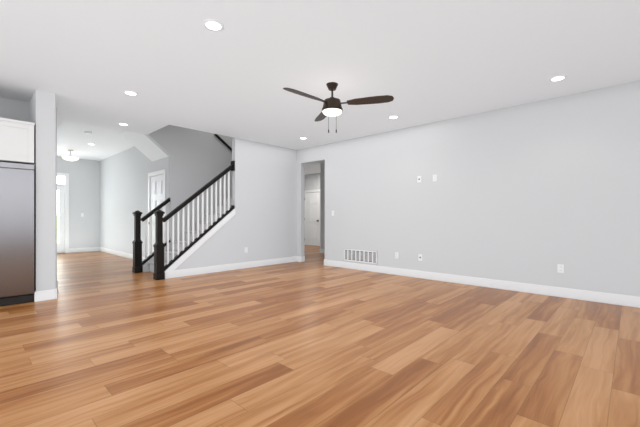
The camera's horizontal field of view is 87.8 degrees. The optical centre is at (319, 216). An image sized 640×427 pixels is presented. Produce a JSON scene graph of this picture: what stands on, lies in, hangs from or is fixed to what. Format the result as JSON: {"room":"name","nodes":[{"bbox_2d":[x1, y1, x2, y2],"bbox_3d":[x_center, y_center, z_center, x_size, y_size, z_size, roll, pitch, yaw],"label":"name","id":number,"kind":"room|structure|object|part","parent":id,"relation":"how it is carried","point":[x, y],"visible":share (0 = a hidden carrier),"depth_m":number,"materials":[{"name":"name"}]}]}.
{"room":"living room","nodes":[
{"label":"living room","id":0,"kind":"room"},
{"bbox_2d":[0,97,28,121],"bbox_3d":[-5.958,-0.276,2.980,0.120,2.740,5.450,0,0,43],"label":"wall","id":1,"kind":"structure","parent":0,"point":[14,109],"depth_m":4.67,"materials":[{"name":"white paint"}]},
{"bbox_2d":[0,118,34,164],"bbox_3d":[-4.230,-0.949,4.179,0.730,0.515,0.905,0,0,43],"label":"upper cabinet","id":2,"kind":"object","parent":1,"relation":"attached to","point":[16,141],"visible":1,"depth_m":4.15,"materials":[{"name":"white wood"}]},
{"bbox_2d":[29,90,54,298],"bbox_3d":[-3.856,-0.276,4.606,0.710,2.740,0.200,0,0,43],"label":"wall","id":3,"kind":"structure","parent":0,"point":[42,110],"depth_m":4.36,"materials":[{"name":"white paint"}]},
{"bbox_2d":[55,107,56,288],"bbox_3d":[-6.261,-0.356,7.091,6.200,2.900,0.120,0,0,43],"label":"wall","id":4,"kind":"structure","parent":0,"point":[55,197],"depth_m":5.00,"materials":[{"name":"white paint"}]},
{"bbox_2d":[57,157,99,247],"bbox_3d":[-7.832,-0.356,10.033,0.120,2.900,2.250,0,0,43],"label":"wall","id":5,"kind":"structure","parent":0,"point":[84,189],"depth_m":10.40,"materials":[{"name":"white paint"}]},
{"bbox_2d":[57,186,64,252],"bbox_3d":[-8.041,0.075,9.756,0.105,2.022,0.890,0,0,43],"label":"front door","id":6,"kind":"structure","parent":5,"relation":"in","point":[60,219],"depth_m":10.02,"materials":[{"name":"white wood"}]},
{"bbox_2d":[57,173,68,252],"bbox_3d":[-8.062,-0.116,9.776,0.138,2.420,1.080,0,0,43],"label":"door frame","id":7,"kind":"structure","parent":5,"relation":"attached to","point":[62,180],"depth_m":10.08,"materials":[{"name":"white wood"}]},
{"bbox_2d":[100,146,168,256],"bbox_3d":[-5.118,-0.356,8.940,5.330,2.900,0.120,0,0,43],"label":"wall","id":8,"kind":"structure","parent":0,"point":[123,185],"depth_m":9.05,"materials":[{"name":"white paint"}]},
{"bbox_2d":[148,174,162,252],"bbox_3d":[-3.693,0.075,7.492,0.800,2.022,0.114,0,0,43],"label":"closet door","id":9,"kind":"structure","parent":8,"relation":"in","point":[156,191],"depth_m":7.57,"materials":[{"name":"white wood"}]},
{"bbox_2d":[148,169,165,255],"bbox_3d":[-3.650,0.032,7.538,0.980,2.125,0.128,0,0,43],"label":"trim","id":10,"kind":"structure","parent":8,"relation":"attached to","point":[157,173],"depth_m":7.59,"materials":[{"name":"white wood"}]},
{"bbox_2d":[121,131,168,160],"bbox_3d":[-3.780,-1.546,7.152,0.930,0.520,0.650,0,0,43],"label":"ceiling","id":11,"kind":"structure","parent":0,"point":[146,146],"depth_m":7.16,"materials":[{"name":"white paint"}]},
{"bbox_2d":[142,125,233,271],"bbox_3d":[-2.544,-0.906,7.698,0.120,4.000,3.400,0,0,43],"label":"wall","id":12,"kind":"structure","parent":0,"point":[198,159],"depth_m":7.30,"materials":[{"name":"grey paint"}]},
{"bbox_2d":[165,138,296,270],"bbox_3d":[-1.701,-0.276,7.062,0.120,2.740,3.170,0,0,43],"label":"wall","id":13,"kind":"structure","parent":0,"point":[261,224],"depth_m":7.32,"materials":[{"name":"white paint"}]},
{"bbox_2d":[164,209,234,272],"bbox_3d":[-2.249,0.456,6.383,0.014,1.276,1.430,0,0,43],"label":"trim","id":14,"kind":"structure","parent":13,"relation":"attached to","point":[198,244],"depth_m":6.34,"materials":[{"name":"white wood"}]},
{"bbox_2d":[305,173,319,190],"bbox_3d":[0.869,-0.276,11.709,4.850,2.740,0.120,0,0,43],"label":"wall","id":15,"kind":"structure","parent":0,"point":[312,181],"depth_m":12.71,"materials":[{"name":"white paint"}]},
{"bbox_2d":[305,192,319,245],"bbox_3d":[-0.317,0.075,12.719,0.810,2.022,0.114,0,0,43],"label":"door","id":16,"kind":"structure","parent":15,"relation":"in","point":[312,218],"depth_m":12.72,"materials":[{"name":"white wood"}]},
{"bbox_2d":[305,189,319,192],"bbox_3d":[-0.273,0.032,12.765,0.990,2.125,0.128,0,0,43],"label":"door frame","id":17,"kind":"structure","parent":15,"relation":"attached to","point":[309,191],"depth_m":12.74,"materials":[{"name":"white wood"}]},
{"bbox_2d":[0,245,639,426],"bbox_3d":[-1.927,1.144,5.057,16.100,0.100,14.000,0,0,43],"label":"floor","id":18,"kind":"structure","parent":0,"point":[104,339],"depth_m":2.69,"materials":[{"name":"brown wood"}]},
{"bbox_2d":[0,162,34,305],"bbox_3d":[-4.204,0.210,4.154,0.803,1.763,0.905,0,0,43],"label":"fridge","id":19,"kind":"object","parent":18,"relation":"on","point":[16,233],"visible":1,"depth_m":4.14,"materials":[{"name":"silver metal"}]},
{"bbox_2d":[132,134,234,279],"bbox_3d":[-2.126,-0.427,7.355,1.224,3.038,3.317,0,0,43],"label":"stair railing","id":20,"kind":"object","parent":18,"relation":"on","point":[162,262],"depth_m":6.51,"materials":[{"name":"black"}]},
{"bbox_3d":[-3.366,0.275,6.826,0.075,1.367,0.583,0,0,43],"label":"rail","id":21,"kind":"part","parent":20,"relation":"part of","materials":[{"name":"black wood"}]},
{"bbox_3d":[-2.300,-0.077,6.426,0.075,2.071,1.463,0,0,43],"label":"rail","id":22,"kind":"part","parent":20,"relation":"part of","materials":[{"name":"black wood"}]},
{"bbox_3d":[-2.229,-1.716,7.923,0.030,0.461,0.629,0,0,43],"label":"rail","id":23,"kind":"part","parent":20,"relation":"part of","materials":[{"name":"black wood"}]},
{"bbox_2d":[0,0,639,174],"bbox_3d":[-1.927,-2.326,5.057,16.100,1.360,14.000,0,0,43],"label":"ceiling","id":24,"kind":"structure","parent":0,"point":[173,62],"depth_m":3.52,"materials":[{"name":"white paint"}]},
{"bbox_2d":[62,149,78,160],"bbox_3d":[-6.713,-1.656,8.945,0.380,0.300,0.380,0,0,43],"label":"pendant light","id":25,"kind":"object","parent":24,"relation":"hanging from","point":[70,158],"visible":1,"depth_m":8.86,"materials":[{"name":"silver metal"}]},
{"bbox_2d":[123,90,137,95],"bbox_3d":[-2.509,-1.642,4.410,0.176,0.008,0.176,0,0,43],"label":"recessed light","id":26,"kind":"object","parent":24,"relation":"in","point":[128,92],"visible":1,"depth_m":4.39,"materials":[{"name":"white plastic"}]},
{"bbox_2d":[203,19,223,30],"bbox_3d":[-0.913,-1.642,2.852,0.176,0.008,0.176,0,0,43],"label":"recessed light","id":27,"kind":"object","parent":24,"relation":"in","point":[212,25],"visible":1,"depth_m":2.84,"materials":[{"name":"white plastic"}]},
{"bbox_2d":[283,82,393,132],"bbox_3d":[0.056,-1.346,4.004,1.316,0.600,1.184,0,0,43],"label":"ceiling fan","id":28,"kind":"object","parent":24,"relation":"hanging from","point":[332,106],"visible":1,"depth_m":4.03,"materials":[{"name":"brown wood"}]},
{"bbox_2d":[388,115,398,118],"bbox_3d":[1.208,-1.642,5.469,0.176,0.008,0.176,0,0,43],"label":"recessed light","id":29,"kind":"object","parent":24,"relation":"in","point":[393,116],"visible":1,"depth_m":5.45,"materials":[{"name":"white plastic"}]},
{"bbox_2d":[549,75,566,80],"bbox_3d":[2.817,-1.642,3.940,0.176,0.008,0.176,0,0,43],"label":"recessed light","id":30,"kind":"object","parent":24,"relation":"in","point":[558,78],"visible":1,"depth_m":3.93,"materials":[{"name":"white"}]},
{"bbox_2d":[320,162,324,248],"bbox_3d":[1.300,-0.276,10.053,1.950,2.740,1.700,0,0,43],"label":"wall","id":31,"kind":"structure","parent":0,"point":[322,205],"depth_m":10.04,"materials":[{"name":"white paint"}]},
{"bbox_2d":[297,80,639,296],"bbox_3d":[2.819,-0.276,5.065,9.200,2.740,0.120,0,0,43],"label":"wall","id":32,"kind":"structure","parent":0,"point":[536,192],"depth_m":5.03,"materials":[{"name":"white paint"}]},
{"bbox_2d":[34,247,639,307],"bbox_3d":[-0.134,1.026,6.757,15.580,0.135,8.466,0,0,43],"label":"baseboard","id":33,"kind":"structure","parent":32,"relation":"attached to","point":[562,292],"depth_m":5.59,"materials":[{"name":"white wood"}]},
{"bbox_2d":[344,249,376,263],"bbox_3d":[0.823,0.804,6.854,0.840,0.250,0.012,0,0,43],"label":"air vent","id":34,"kind":"object","parent":32,"relation":"in","point":[364,256],"visible":1,"depth_m":6.84,"materials":[{"name":"white metal"}]},
{"bbox_2d":[557,264,563,272],"bbox_3d":[3.284,0.704,4.538,0.072,0.115,0.009,0,0,43],"label":"electrical outlet","id":35,"kind":"object","parent":32,"relation":"attached to","point":[560,268],"visible":1,"depth_m":4.54,"materials":[{"name":"white plastic"}]}
]}

